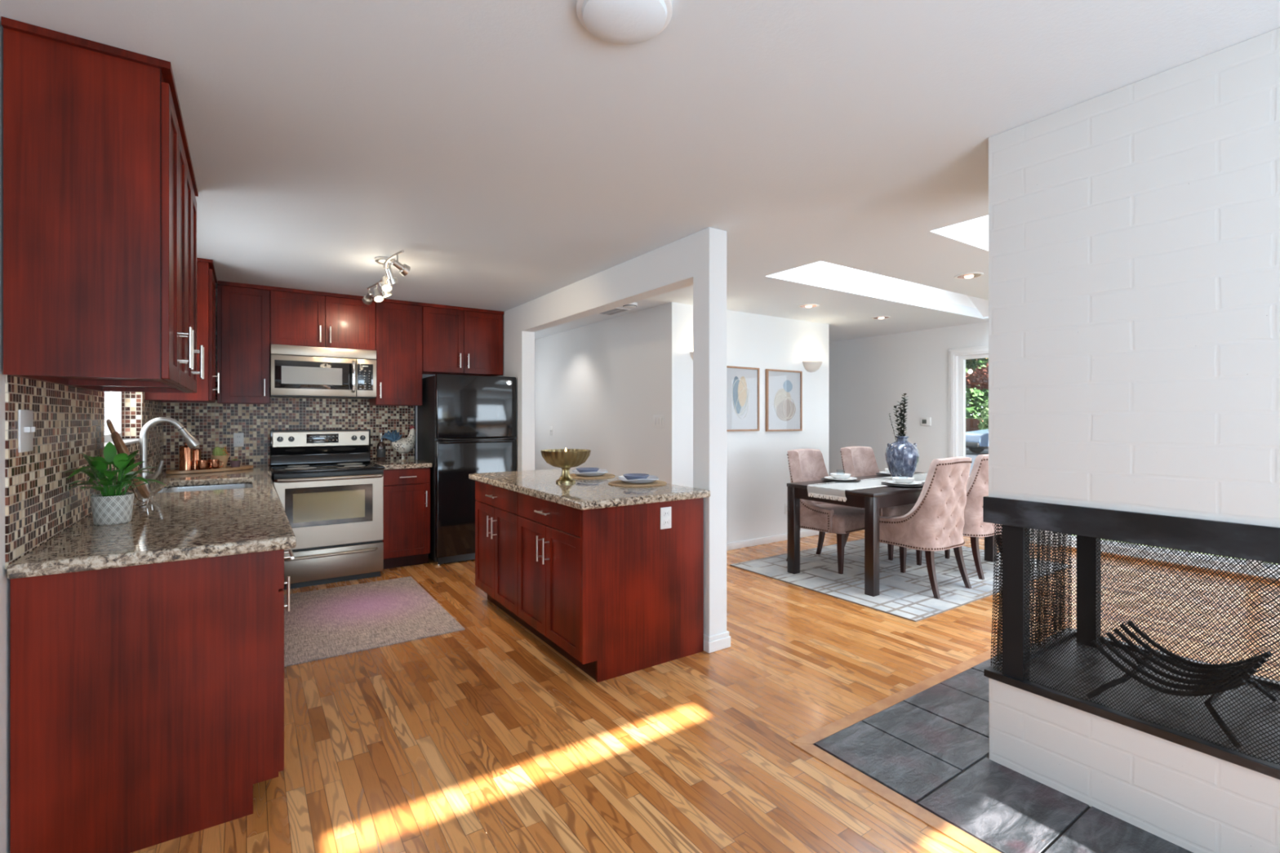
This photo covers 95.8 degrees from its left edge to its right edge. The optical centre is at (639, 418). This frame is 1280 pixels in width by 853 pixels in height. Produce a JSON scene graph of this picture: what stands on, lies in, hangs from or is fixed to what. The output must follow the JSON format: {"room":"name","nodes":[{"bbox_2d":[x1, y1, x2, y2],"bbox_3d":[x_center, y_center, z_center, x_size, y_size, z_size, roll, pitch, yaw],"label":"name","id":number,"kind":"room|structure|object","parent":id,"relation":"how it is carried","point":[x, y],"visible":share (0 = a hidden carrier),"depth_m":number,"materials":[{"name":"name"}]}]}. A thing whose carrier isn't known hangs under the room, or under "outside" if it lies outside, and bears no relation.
{"room":"kitchen","nodes":[
{"label":"kitchen","id":0,"kind":"room"},
{"bbox_2d":[0,20,139,852],"bbox_3d":[-1.470,0.120,1.056,0.140,2.396,8.800,0,0,-34],"label":"wall","id":1,"kind":"structure","parent":0,"point":[5,583],"depth_m":1.58,"materials":[{"name":"white paint"}]},
{"bbox_2d":[4,374,164,568],"bbox_3d":[-2.780,0.118,3.110,0.006,0.600,3.650,0,0,-34],"label":"tiled wall","id":2,"kind":"structure","parent":1,"relation":"attached to","point":[68,421],"depth_m":1.96,"materials":[{"name":"tile"}]},
{"bbox_2d":[17,409,35,453],"bbox_3d":[-1.822,0.038,1.724,0.018,0.125,0.120,0,0,-34],"label":"light switch","id":3,"kind":"object","parent":2,"relation":"attached to","point":[26,428],"visible":1,"depth_m":1.70,"materials":[{"name":"white plastic"}]},
{"bbox_2d":[3,27,194,387],"bbox_3d":[-1.728,-0.587,1.919,0.389,0.938,0.602,0,0,-34],"label":"upper cabinet","id":4,"kind":"object","parent":1,"relation":"attached to","point":[95,157],"visible":1,"depth_m":1.66,"materials":[{"name":"brown wood"}]},
{"bbox_2d":[0,16,198,196],"bbox_3d":[-1.909,-1.067,2.154,0.354,0.021,1.220,0,0,-34],"label":"crown molding","id":5,"kind":"structure","parent":4,"relation":"on","point":[165,66],"depth_m":1.69,"materials":[{"name":"brown wood"}]},
{"bbox_2d":[104,391,122,442],"bbox_3d":[-2.919,-0.267,3.106,0.050,0.830,1.180,0,0,-34],"label":"window","id":6,"kind":"structure","parent":1,"relation":"in","point":[115,397],"depth_m":3.56,"materials":[{"name":"glass"}]},
{"bbox_2d":[121,391,142,438],"bbox_3d":[-3.193,-0.027,3.630,0.106,0.310,0.006,0,0,-34],"label":"wall tile reveal","id":7,"kind":"structure","parent":1,"relation":"attached to","point":[131,402],"depth_m":3.63,"materials":[{"name":"tile"}]},
{"bbox_2d":[66,159,204,393],"bbox_3d":[-2.066,-0.587,2.416,0.389,0.938,0.600,0,0,-34],"label":"upper cabinet","id":8,"kind":"object","parent":1,"relation":"attached to","point":[191,203],"visible":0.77,"depth_m":2.51,"materials":[{"name":"brown wood"}]},
{"bbox_2d":[145,261,219,403],"bbox_3d":[-3.242,-0.587,4.144,0.389,0.938,0.700,0,0,-34],"label":"upper cabinet","id":9,"kind":"object","parent":1,"relation":"attached to","point":[206,284],"visible":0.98,"depth_m":3.92,"materials":[{"name":"brown wood"}]},
{"bbox_2d":[196,257,217,283],"bbox_3d":[-3.252,-1.067,4.128,0.354,0.021,0.715,0,0,-34],"label":"crown molding","id":10,"kind":"structure","parent":9,"relation":"on","point":[201,260],"depth_m":3.97,"materials":[{"name":"brown wood"}]},
{"bbox_2d":[215,288,435,470],"bbox_3d":[-2.725,0.120,5.427,2.982,2.396,0.120,0,0,-34],"label":"wall","id":11,"kind":"structure","parent":0,"point":[423,375],"depth_m":4.81,"materials":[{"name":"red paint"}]},
{"bbox_2d":[217,284,270,404],"bbox_3d":[-3.254,-0.582,4.755,0.348,0.928,0.381,0,0,-34],"label":"upper cabinet","id":12,"kind":"object","parent":11,"relation":"attached to","point":[243,314],"visible":1,"depth_m":4.63,"materials":[{"name":"brown wood"}]},
{"bbox_2d":[217,280,503,315],"bbox_3d":[-2.440,-1.062,5.331,2.338,0.030,0.344,0,0,-34],"label":"crown molding","id":13,"kind":"structure","parent":12,"relation":"on","point":[219,282],"depth_m":5.03,"materials":[{"name":"brown wood"}]},
{"bbox_2d":[164,382,414,468],"bbox_3d":[-3.012,0.058,5.156,1.911,0.720,0.006,0,0,-34],"label":"tiled wall","id":14,"kind":"structure","parent":11,"relation":"attached to","point":[214,424],"depth_m":5.00,"materials":[{"name":"tile"}]},
{"bbox_2d":[233,432,244,446],"bbox_3d":[-3.392,0.183,4.888,0.072,0.116,0.009,0,0,-34],"label":"wall outlet","id":15,"kind":"object","parent":14,"relation":"attached to","point":[238,437],"visible":1,"depth_m":4.89,"materials":[{"name":"white plastic"}]},
{"bbox_2d":[270,290,375,350],"bbox_3d":[-2.779,-0.825,5.077,0.795,0.442,0.381,0,0,-34],"label":"upper cabinet","id":16,"kind":"object","parent":11,"relation":"attached to","point":[298,319],"visible":0.87,"depth_m":4.94,"materials":[{"name":"brown wood"}]},
{"bbox_2d":[270,344,376,399],"bbox_3d":[-2.758,-0.390,5.047,0.791,0.420,0.456,0,0,-34],"label":"microwave","id":17,"kind":"object","parent":16,"relation":"attached to","point":[295,371],"visible":0.99,"depth_m":4.89,"materials":[{"name":"silver"}]},
{"bbox_2d":[359,365,370,388],"bbox_3d":[-2.412,-0.358,5.074,0.089,0.203,0.001,0,0,-34],"label":"control panel","id":18,"kind":"object","parent":17,"relation":"attached to","point":[364,371],"depth_m":5.07,"materials":[{"name":"grey"}]},
{"bbox_2d":[368,302,422,405],"bbox_3d":[-2.283,-0.582,5.415,0.401,0.928,0.381,0,0,-34],"label":"upper cabinet","id":19,"kind":"object","parent":11,"relation":"attached to","point":[398,326],"visible":0.96,"depth_m":5.29,"materials":[{"name":"brown wood"}]},
{"bbox_2d":[422,306,502,376],"bbox_3d":[-1.790,-0.740,5.750,0.788,0.612,0.381,0,0,-34],"label":"upper cabinet","id":20,"kind":"object","parent":11,"relation":"attached to","point":[455,342],"visible":0.97,"depth_m":5.61,"materials":[{"name":"brown wood"}]},
{"bbox_2d":[498,226,726,636],"bbox_3d":[-0.534,0.120,4.737,0.134,2.396,3.485,0,0,-34],"label":"wall","id":21,"kind":"structure","parent":0,"point":[698,260],"depth_m":3.36,"materials":[{"name":"white paint"}]},
{"bbox_2d":[703,631,730,653],"bbox_3d":[0.405,1.274,3.357,0.166,0.088,0.177,0,0,-34],"label":"baseboard","id":22,"kind":"structure","parent":21,"relation":"attached to","point":[719,642],"depth_m":3.27,"materials":[{"name":"white paint"}]},
{"bbox_2d":[0,0,1279,342],"bbox_3d":[1.199,-1.128,3.839,7.700,0.100,10.400,0,0,-34],"label":"ceiling","id":23,"kind":"structure","parent":0,"point":[514,154],"depth_m":2.11,"materials":[{"name":"white paint"}]},
{"bbox_2d":[362,249,410,304],"bbox_3d":[-1.792,-0.977,4.051,0.163,0.203,1.238,0,0,-34],"label":"track light","id":24,"kind":"object","parent":23,"relation":"attached to","point":[388,278],"visible":1,"depth_m":3.91,"materials":[{"name":"silver metal"}]},
{"bbox_2d":[595,307,631,315],"bbox_3d":[-0.272,-1.075,5.841,0.180,0.006,0.385,0,0,-34],"label":"ceiling vent","id":25,"kind":"object","parent":23,"relation":"in","point":[616,310],"visible":0.94,"depth_m":5.82,"materials":[{"name":"metal"}]},
{"bbox_2d":[576,0,672,44],"bbox_3d":[-0.040,-1.050,1.508,0.250,0.056,0.250,0,0,-34],"label":"ceiling light","id":26,"kind":"object","parent":23,"relation":"attached to","point":[621,22],"visible":1,"depth_m":1.49,"materials":[{"name":"glass"}]},
{"bbox_2d":[954,272,983,279],"bbox_3d":[2.489,-1.067,4.378,0.196,0.021,0.196,0,0,-34],"label":"recessed light","id":27,"kind":"object","parent":23,"relation":"in","point":[968,275],"visible":1,"depth_m":4.36,"materials":[{"name":"white paint"}]},
{"bbox_2d":[534,302,828,543],"bbox_3d":[0.302,0.120,7.389,2.270,2.396,3.320,0,0,-34],"label":"wall","id":28,"kind":"structure","parent":0,"point":[600,387],"depth_m":6.08,"materials":[{"name":"white paint"}]},
{"bbox_2d":[653,415,663,427],"bbox_3d":[0.175,0.033,5.549,0.009,0.116,0.165,0,0,-34],"label":"light switch","id":29,"kind":"object","parent":28,"relation":"attached to","point":[658,420],"visible":1,"depth_m":5.54,"materials":[{"name":"white plastic"}]},
{"bbox_2d":[726,365,759,431],"bbox_3d":[1.011,-0.192,5.844,0.525,0.650,0.031,0,0,-34],"label":"framed print","id":30,"kind":"object","parent":28,"relation":"attached to","point":[742,383],"visible":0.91,"depth_m":5.86,"materials":[{"name":"paper"}]},
{"bbox_2d":[726,529,826,551],"bbox_3d":[1.239,1.283,6.010,2.300,0.070,0.015,0,0,-34],"label":"baseboard","id":31,"kind":"structure","parent":28,"relation":"attached to","point":[734,545],"depth_m":6.04,"materials":[{"name":"white paint"}]},
{"bbox_2d":[765,368,802,431],"bbox_3d":[1.548,-0.187,6.209,0.545,0.654,0.031,0,0,-34],"label":"framed print","id":32,"kind":"object","parent":28,"relation":"attached to","point":[784,388],"visible":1,"depth_m":6.20,"materials":[{"name":"paper"}]},
{"bbox_2d":[802,360,822,372],"bbox_3d":[1.943,-0.570,6.425,0.280,0.115,0.119,0,0,-34],"label":"wall sconce","id":33,"kind":"object","parent":28,"relation":"attached to","point":[810,366],"visible":1,"depth_m":6.38,"materials":[{"name":"glass"}]},
{"bbox_2d":[131,529,1279,852],"bbox_3d":[1.199,1.341,3.839,7.700,0.054,10.400,0,0,-34],"label":"floor","id":34,"kind":"structure","parent":0,"point":[483,737],"depth_m":2.42,"materials":[{"name":"brown wood"}]},
{"bbox_2d":[10,549,294,852],"bbox_3d":[-1.603,0.881,2.004,0.691,0.873,0.482,0,0,-34],"label":"base cabinet","id":35,"kind":"object","parent":34,"relation":"on","point":[147,700],"visible":0.91,"depth_m":1.77,"materials":[{"name":"brown wood"}]},
{"bbox_2d":[269,429,384,589],"bbox_3d":[-2.634,0.711,4.859,0.788,1.215,0.802,0,0,-34],"label":"range","id":36,"kind":"object","parent":34,"relation":"on","point":[329,490],"visible":0.97,"depth_m":4.66,"materials":[{"name":"silver"}]},
{"bbox_2d":[309,435,337,440],"bbox_3d":[-2.783,0.177,5.096,0.219,0.042,0.001,0,0,-34],"label":"display","id":37,"kind":"object","parent":36,"relation":"attached to","point":[311,437],"depth_m":5.09,"materials":[{"name":"grey"}]},
{"bbox_2d":[269,462,384,473],"bbox_3d":[-2.623,0.411,4.843,0.788,0.020,0.642,0,0,-34],"label":"cooktop","id":38,"kind":"object","parent":36,"relation":"in","point":[275,467],"depth_m":4.73,"materials":[{"name":"black"}]},
{"bbox_2d":[284,576,465,667],"bbox_3d":[-1.910,1.314,3.913,1.006,0.008,1.480,0,0,-34],"label":"kitchen rug","id":39,"kind":"object","parent":34,"relation":"on","point":[331,622],"visible":0.94,"depth_m":3.77,"materials":[{"name":"fabric"}]},
{"bbox_2d":[382,467,430,568],"bbox_3d":[-2.203,0.881,5.312,0.403,0.873,0.641,0,0,-34],"label":"base cabinet","id":40,"kind":"object","parent":34,"relation":"on","point":[406,491],"visible":0.81,"depth_m":5.09,"materials":[{"name":"brown wood"}]},
{"bbox_2d":[369,458,432,470],"bbox_3d":[-2.208,0.423,5.317,0.426,0.041,0.627,0,0,-34],"label":"countertop","id":41,"kind":"structure","parent":40,"relation":"on","point":[393,464],"depth_m":5.13,"materials":[{"name":"stone"}]},
{"bbox_2d":[376,434,386,462],"bbox_3d":[-2.406,0.274,5.378,0.078,0.257,0.078,0,0,-34],"label":"soap bottle","id":42,"kind":"object","parent":41,"relation":"on","point":[380,448],"visible":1,"depth_m":5.35,"materials":[{"name":"brown glass"}]},
{"bbox_2d":[381,424,416,461],"bbox_3d":[-2.271,0.233,5.446,0.317,0.339,0.150,0,0,-34],"label":"rooster figurine","id":43,"kind":"object","parent":41,"relation":"on","point":[402,446],"visible":1,"depth_m":5.42,"materials":[{"name":"white ceramic"}]},
{"bbox_2d":[417,373,515,565],"bbox_3d":[-1.675,0.462,5.604,0.750,1.712,0.749,0,0,-34],"label":"refrigerator","id":44,"kind":"object","parent":34,"relation":"on","point":[466,424],"visible":0.85,"depth_m":5.27,"materials":[{"name":"black"}]},
{"bbox_2d":[475,480,703,682],"bbox_3d":[-0.431,0.881,3.705,0.815,0.873,1.609,0,0,-34],"label":"kitchen island","id":45,"kind":"object","parent":34,"relation":"on","point":[615,593],"visible":0.95,"depth_m":3.09,"materials":[{"name":"brown wood"}]},
{"bbox_2d":[468,468,710,510],"bbox_3d":[-0.423,0.423,3.714,0.822,0.041,1.713,0,0,-34],"label":"island countertop","id":46,"kind":"structure","parent":45,"relation":"on","point":[583,494],"depth_m":3.23,"materials":[{"name":"stone"}]},
{"bbox_2d":[540,448,591,483],"bbox_3d":[-0.467,0.302,3.637,0.316,0.200,0.316,0,0,-34],"label":"footed bowl","id":47,"kind":"object","parent":46,"relation":"on","point":[559,458],"visible":1,"depth_m":3.55,"materials":[{"name":"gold metal"}]},
{"bbox_2d":[569,473,614,479],"bbox_3d":[-0.352,0.400,3.994,0.360,0.006,0.360,0,0,-34],"label":"placemat","id":48,"kind":"object","parent":46,"relation":"on","point":[573,475],"visible":0.59,"depth_m":3.88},
{"bbox_2d":[571,469,608,475],"bbox_3d":[-0.346,0.379,4.003,0.250,0.035,0.250,0,0,-34],"label":"plate","id":49,"kind":"object","parent":48,"relation":"on","point":[601,472],"visible":0.88,"depth_m":3.92,"materials":[{"name":"white"}]},
{"bbox_2d":[608,480,666,487],"bbox_3d":[-0.015,0.400,3.551,0.360,0.006,0.360,0,0,-34],"label":"placemat","id":50,"kind":"object","parent":46,"relation":"on","point":[619,483],"visible":0.83,"depth_m":3.45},
{"bbox_2d":[617,475,658,483],"bbox_3d":[-0.009,0.379,3.561,0.250,0.035,0.250,0,0,-34],"label":"plate","id":51,"kind":"object","parent":50,"relation":"on","point":[651,478],"visible":0.86,"depth_m":3.48,"materials":[{"name":"white"}]},
{"bbox_2d":[622,473,648,479],"bbox_3d":[-0.023,0.368,3.546,0.166,0.042,0.166,0,0,-34],"label":"bowl","id":52,"kind":"object","parent":51,"relation":"on","point":[628,476],"visible":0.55,"depth_m":3.50,"materials":[{"name":"blue ceramic"}]},
{"bbox_2d":[660,506,671,528],"bbox_3d":[0.141,0.538,3.115,0.072,0.116,0.009,0,0,-34],"label":"wall outlet","id":53,"kind":"object","parent":45,"relation":"attached to","point":[665,513],"visible":1,"depth_m":3.11,"materials":[{"name":"white plastic"}]},
{"bbox_2d":[791,742,1000,852],"bbox_3d":[1.423,1.316,1.207,0.060,0.004,2.795,0,0,-34],"label":"trim","id":54,"kind":"structure","parent":34,"relation":"on","point":[953,833],"depth_m":1.98,"materials":[{"name":"brown wood"}]},
{"bbox_2d":[790,646,1002,744],"bbox_3d":[1.361,1.316,2.821,1.775,0.004,0.060,0,0,-34],"label":"trim","id":55,"kind":"structure","parent":34,"relation":"on","point":[815,736],"depth_m":2.68,"materials":[{"name":"brown wood"}]},
{"bbox_2d":[729,538,1070,622],"bbox_3d":[2.317,1.313,5.150,2.483,0.009,1.738,0,0,-34],"label":"area rug","id":56,"kind":"object","parent":34,"relation":"on","point":[908,595],"visible":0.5,"depth_m":4.72,"materials":[{"name":"fabric"}]},
{"bbox_2d":[786,448,864,574],"bbox_3d":[1.694,0.798,5.223,0.575,1.020,0.643,0,0,-38],"label":"dining chair","id":57,"kind":"object","parent":56,"relation":"on","point":[804,464],"visible":0.78,"depth_m":5.08,"materials":[{"name":"pink fabric"}]},
{"bbox_2d":[840,446,915,560],"bbox_3d":[2.346,0.798,5.691,0.575,1.020,0.643,0,0,-33],"label":"dining chair","id":58,"kind":"object","parent":56,"relation":"on","point":[858,461],"visible":0.29,"depth_m":5.79,"materials":[{"name":"pink fabric"}]},
{"bbox_2d":[786,471,996,596],"bbox_3d":[2.257,0.931,5.100,1.890,0.756,0.825,0,0,-34],"label":"dining table","id":59,"kind":"object","parent":56,"relation":"on","point":[871,500],"visible":0.57,"depth_m":4.44,"materials":[{"name":"brown wood"}]},
{"bbox_2d":[820,477,861,482],"bbox_3d":[1.756,0.540,5.064,0.336,0.010,0.336,0,0,-34],"label":"charger plate","id":60,"kind":"object","parent":59,"relation":"on","point":[822,478],"visible":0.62,"depth_m":4.95,"materials":[{"name":"grey"}]},
{"bbox_2d":[824,475,857,480],"bbox_3d":[1.756,0.531,5.064,0.276,0.018,0.276,0,0,-34],"label":"dinner plate","id":61,"kind":"object","parent":60,"relation":"on","point":[829,477],"visible":0.79,"depth_m":5.00,"materials":[{"name":"white ceramic"}]},
{"bbox_2d":[807,476,892,502],"bbox_3d":[1.821,0.592,4.573,1.697,0.093,0.771,0,0,-34],"label":"table runner","id":62,"kind":"object","parent":59,"relation":"on","point":[834,491],"depth_m":4.65,"materials":[{"name":"white fabric"}]},
{"bbox_2d":[880,481,924,487],"bbox_3d":[2.153,0.540,4.730,0.336,0.010,0.336,0,0,-34],"label":"charger plate","id":63,"kind":"object","parent":59,"relation":"on","point":[882,482],"visible":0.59,"depth_m":4.65,"materials":[{"name":"grey"}]},
{"bbox_2d":[884,480,921,485],"bbox_3d":[2.153,0.531,4.730,0.276,0.018,0.276,0,0,-34],"label":"dinner plate","id":64,"kind":"object","parent":63,"relation":"on","point":[891,482],"visible":0.78,"depth_m":4.69,"materials":[{"name":"white ceramic"}]},
{"bbox_2d":[891,476,915,484],"bbox_3d":[2.153,0.511,4.730,0.176,0.046,0.176,0,0,-34],"label":"soup bowl","id":65,"kind":"object","parent":64,"relation":"on","point":[905,480],"visible":0.95,"depth_m":4.68,"materials":[{"name":"white ceramic"}]},
{"bbox_2d":[912,473,927,482],"bbox_3d":[2.596,0.592,5.306,0.749,0.093,0.420,0,0,-34],"label":"table runner","id":66,"kind":"object","parent":59,"relation":"on","point":[922,477],"depth_m":5.32,"materials":[{"name":"white fabric"}]},
{"bbox_2d":[884,435,919,477],"bbox_3d":[2.335,0.354,5.156,0.280,0.385,0.280,0,0,-34],"label":"vase","id":67,"kind":"object","parent":66,"relation":"on","point":[902,456],"visible":0.9,"depth_m":5.06,"materials":[{"name":"blue ceramic"}]},
{"bbox_2d":[888,393,907,441],"bbox_3d":[2.314,0.138,5.170,0.166,0.718,0.130,0,0,23],"label":"branches","id":68,"kind":"object","parent":67,"relation":"in","point":[901,433],"visible":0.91,"depth_m":5.15,"materials":[{"name":"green plant"}]},
{"bbox_2d":[879,456,972,599],"bbox_3d":[2.201,0.798,4.543,0.575,1.020,0.643,0,0,-34],"label":"dining chair","id":69,"kind":"object","parent":56,"relation":"on","point":[935,522],"visible":0.94,"depth_m":4.28,"materials":[{"name":"pink fabric"}]},
{"bbox_2d":[915,453,1002,579],"bbox_3d":[2.827,0.798,5.035,0.575,1.020,0.643,0,0,-33],"label":"dining chair","id":70,"kind":"object","parent":56,"relation":"on","point":[977,485],"visible":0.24,"depth_m":4.74,"materials":[{"name":"pink fabric"}]},
{"bbox_2d":[814,653,1193,852],"bbox_3d":[2.175,1.312,1.682,1.711,0.009,2.727,0,0,-34],"label":"floor slate tiles","id":71,"kind":"structure","parent":34,"relation":"on","point":[915,745],"depth_m":2.10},
{"bbox_2d":[982,27,1279,852],"bbox_3d":[2.291,0.119,1.500,0.792,2.392,2.304,0,0,-34],"label":"fireplace","id":72,"kind":"object","parent":34,"relation":"on","point":[1134,228],"depth_m":1.86,"materials":[{"name":"white paint"}]},
{"bbox_2d":[990,524,1071,666],"bbox_3d":[1.657,0.645,2.436,0.700,0.634,0.044,0,0,-34],"label":"fireplace screen","id":73,"kind":"object","parent":72,"relation":"hanging from","point":[1033,531],"depth_m":2.48,"materials":[{"name":"black metal"}]},
{"bbox_2d":[992,524,1279,764],"bbox_3d":[1.857,0.645,1.475,0.018,0.634,1.790,0,0,-34],"label":"fireplace screen","id":74,"kind":"object","parent":72,"relation":"hanging from","point":[1247,544],"depth_m":1.83,"materials":[{"name":"black metal"}]},
{"bbox_2d":[1101,539,1279,680],"bbox_3d":[2.477,0.645,1.884,0.021,0.634,1.770,0,0,-34],"label":"fireplace screen","id":75,"kind":"object","parent":72,"relation":"hanging from","point":[1123,643],"depth_m":2.29,"materials":[{"name":"black metal"}]},
{"bbox_3d":[-3.288,0.882,4.489,0.699,0.873,0.782,0,0,-34],"label":"base cabinet","id":76,"kind":"object","parent":34,"relation":"on","visible":0},
{"bbox_2d":[6,464,296,578],"bbox_3d":[-2.476,0.423,3.297,0.703,0.041,3.667,0,0,-34],"label":"countertop","id":77,"kind":"structure","parent":76,"relation":"on","point":[174,526],"depth_m":2.06,"materials":[{"name":"stone"}]},
{"bbox_2d":[64,441,165,525],"bbox_3d":[-2.009,0.247,2.224,0.304,0.310,0.336,0,0,-34],"label":"potted plant","id":78,"kind":"object","parent":77,"relation":"on","point":[108,508],"visible":0.98,"depth_m":2.19,"materials":[{"name":"green plant"}]},
{"bbox_2d":[115,467,152,506],"bbox_3d":[-2.322,0.301,2.654,0.120,0.200,0.156,0,0,-34],"label":"easel","id":79,"kind":"object","parent":77,"relation":"on","point":[147,501],"visible":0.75,"depth_m":2.70,"materials":[{"name":"silver metal"}]},
{"bbox_2d":[106,419,149,498],"bbox_3d":[-2.338,0.189,2.644,0.150,0.367,0.334,0,0,-34],"label":"wooden board","id":80,"kind":"object","parent":79,"relation":"on","point":[119,444],"visible":0.7,"depth_m":2.58,"materials":[{"name":"brown wood"}]},
{"bbox_2d":[135,417,200,491],"bbox_3d":[-2.672,0.198,3.280,0.290,0.410,0.078,0,0,-34],"label":"faucet","id":81,"kind":"object","parent":77,"relation":"on","point":[191,441],"visible":0.84,"depth_m":3.23,"materials":[{"name":"silver metal"}]},
{"bbox_2d":[163,483,252,493],"bbox_3d":[-2.625,0.524,3.526,0.475,0.158,0.765,0,0,-34],"label":"sink","id":82,"kind":"object","parent":77,"relation":"in","point":[180,489],"visible":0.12,"depth_m":3.82,"materials":[{"name":"silver metal"}]},
{"bbox_2d":[165,465,253,474],"bbox_3d":[-3.237,0.391,4.377,0.210,0.024,0.590,0,0,25],"label":"wooden tray","id":83,"kind":"object","parent":77,"relation":"on","point":[242,467],"visible":0.85,"depth_m":4.27,"materials":[{"name":"brown wood"}]},
{"bbox_2d":[179,443,192,471],"bbox_3d":[-3.323,0.289,4.235,0.080,0.207,0.080,0,0,-34],"label":"canister","id":84,"kind":"object","parent":83,"relation":"on","point":[185,453],"visible":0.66,"depth_m":4.21,"materials":[{"name":"orange metal"}]},
{"bbox_2d":[192,448,200,470],"bbox_3d":[-3.327,0.310,4.326,0.072,0.165,0.072,0,0,-34],"label":"canister","id":85,"kind":"object","parent":83,"relation":"on","point":[196,452],"visible":0.41,"depth_m":4.30,"materials":[{"name":"orange metal"}]},
{"bbox_2d":[195,459,211,470],"bbox_3d":[-3.238,0.352,4.282,0.085,0.080,0.072,0,0,5],"label":"copper mug","id":86,"kind":"object","parent":83,"relation":"on","point":[200,464],"visible":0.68,"depth_m":4.26,"materials":[{"name":"brown"}]},
{"bbox_2d":[207,459,223,469],"bbox_3d":[-3.203,0.352,4.354,0.085,0.080,0.072,0,0,5],"label":"copper mug","id":87,"kind":"object","parent":83,"relation":"on","point":[215,463],"visible":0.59,"depth_m":4.33,"materials":[{"name":"brown"}]},
{"bbox_2d":[210,446,229,468],"bbox_3d":[-3.232,0.306,4.452,0.114,0.174,0.114,0,0,-34],"label":"cactus pot","id":88,"kind":"object","parent":83,"relation":"on","point":[220,454],"visible":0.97,"depth_m":4.43,"materials":[{"name":"brown ceramic"}]},
{"bbox_2d":[792,261,988,316],"bbox_3d":[2.486,-1.465,5.129,3.420,0.734,0.575,0,0,-34],"label":"skylight","id":89,"kind":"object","parent":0,"point":[821,268],"depth_m":5.33,"materials":[{"name":"white paint"}]},
{"bbox_2d":[957,215,988,235],"bbox_3d":[3.207,-1.505,4.068,3.420,0.654,0.580,0,0,-34],"label":"skylight","id":90,"kind":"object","parent":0,"point":[980,224],"depth_m":3.66,"materials":[{"name":"glass"}]},
{"bbox_2d":[828,321,1277,578],"bbox_3d":[4.681,0.120,5.422,0.140,2.396,9.100,0,0,-34],"label":"wall","id":91,"kind":"structure","parent":0,"point":[868,376],"depth_m":7.42,"materials":[{"name":"white paint"}]},
{"bbox_2d":[948,345,1051,546],"bbox_3d":[3.927,0.253,6.378,0.032,2.130,1.050,0,0,-34],"label":"door frame","id":92,"kind":"structure","parent":91,"relation":"attached to","point":[983,346],"depth_m":6.75,"materials":[{"name":"white paint"}]},
{"bbox_2d":[958,353,1042,540],"bbox_3d":[3.988,0.283,6.414,0.050,2.010,0.880,0,0,-34],"label":"door","id":93,"kind":"structure","parent":91,"relation":"in","point":[962,359],"depth_m":6.73,"materials":[{"name":"white paint"}]},
{"bbox_2d":[1062,533,1253,573],"bbox_3d":[4.708,0.283,5.355,0.050,2.010,1.360,0,0,-34],"label":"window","id":94,"kind":"structure","parent":91,"relation":"in","point":[1175,557],"depth_m":5.18,"materials":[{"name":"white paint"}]},
{"bbox_2d":[1059,545,1279,583],"bbox_3d":[5.397,1.304,4.191,0.060,0.028,4.060,0,0,-34],"label":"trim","id":95,"kind":"structure","parent":91,"relation":"attached to","point":[1073,548],"depth_m":5.04,"materials":[{"name":"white wood"}]},
{"label":"outside","id":96,"kind":"structure","parent":0,"visible":0},
{"bbox_2d":[965,447,988,475],"bbox_3d":[17.595,1.578,16.805,20.000,0.120,56.000,0,0,-34],"label":"driveway","id":97,"kind":"structure","parent":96,"point":[969,454],"depth_m":24.26,"materials":[{"name":"grey concrete"}]},
{"bbox_2d":[965,373,988,418],"bbox_3d":[20.390,-1.945,33.991,6.582,6.941,4.662,0,0,-34],"label":"tree","id":98,"kind":"object","parent":97,"relation":"on","point":[975,398],"visible":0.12,"depth_m":32.71,"materials":[{"name":"green plant"}]},
{"bbox_2d":[965,429,988,453],"bbox_3d":[15.923,0.758,24.300,4.458,1.520,1.820,0,0,0],"label":"parked car","id":99,"kind":"object","parent":97,"relation":"on","point":[976,441],"visible":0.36,"depth_m":23.90,"materials":[{"name":"blue paint"}]},
{"bbox_2d":[965,357,988,390],"bbox_3d":[14.196,-0.541,23.005,3.834,4.135,3.875,0,0,-34],"label":"maple tree","id":100,"kind":"object","parent":97,"relation":"on","point":[981,378],"visible":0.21,"depth_m":22.59,"materials":[{"name":"red plant"}]},
{"bbox_2d":[965,357,988,373],"bbox_3d":[10.797,-1.334,19.987,3.176,5.718,3.312,0,0,-34],"label":"tree","id":101,"kind":"object","parent":97,"relation":"on","point":[970,363],"visible":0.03,"depth_m":19.44,"materials":[{"name":"green plant"}]},
{"bbox_2d":[965,418,988,447],"bbox_3d":[21.183,0.768,30.080,16.596,1.500,0.167,0,0,0],"label":"fence","id":102,"kind":"object","parent":97,"relation":"on","point":[971,424],"visible":0.02,"depth_m":30.00,"materials":[{"name":"brown wood"}]},
{"bbox_2d":[977,398,988,430],"bbox_3d":[17.715,0.244,27.999,2.736,3.087,2.348,0,0,-34],"label":"bush","id":103,"kind":"object","parent":97,"relation":"on","point":[984,415],"visible":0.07,"depth_m":28.09,"materials":[{"name":"green plant"}]},
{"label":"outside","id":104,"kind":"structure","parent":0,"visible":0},
{"bbox_2d":[1069,535,1279,568],"bbox_3d":[5.316,1.398,5.430,0.900,0.080,15.000,0,0,-34],"label":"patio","id":105,"kind":"structure","parent":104,"point":[1169,550],"depth_m":5.82,"materials":[{"name":"grey concrete"}]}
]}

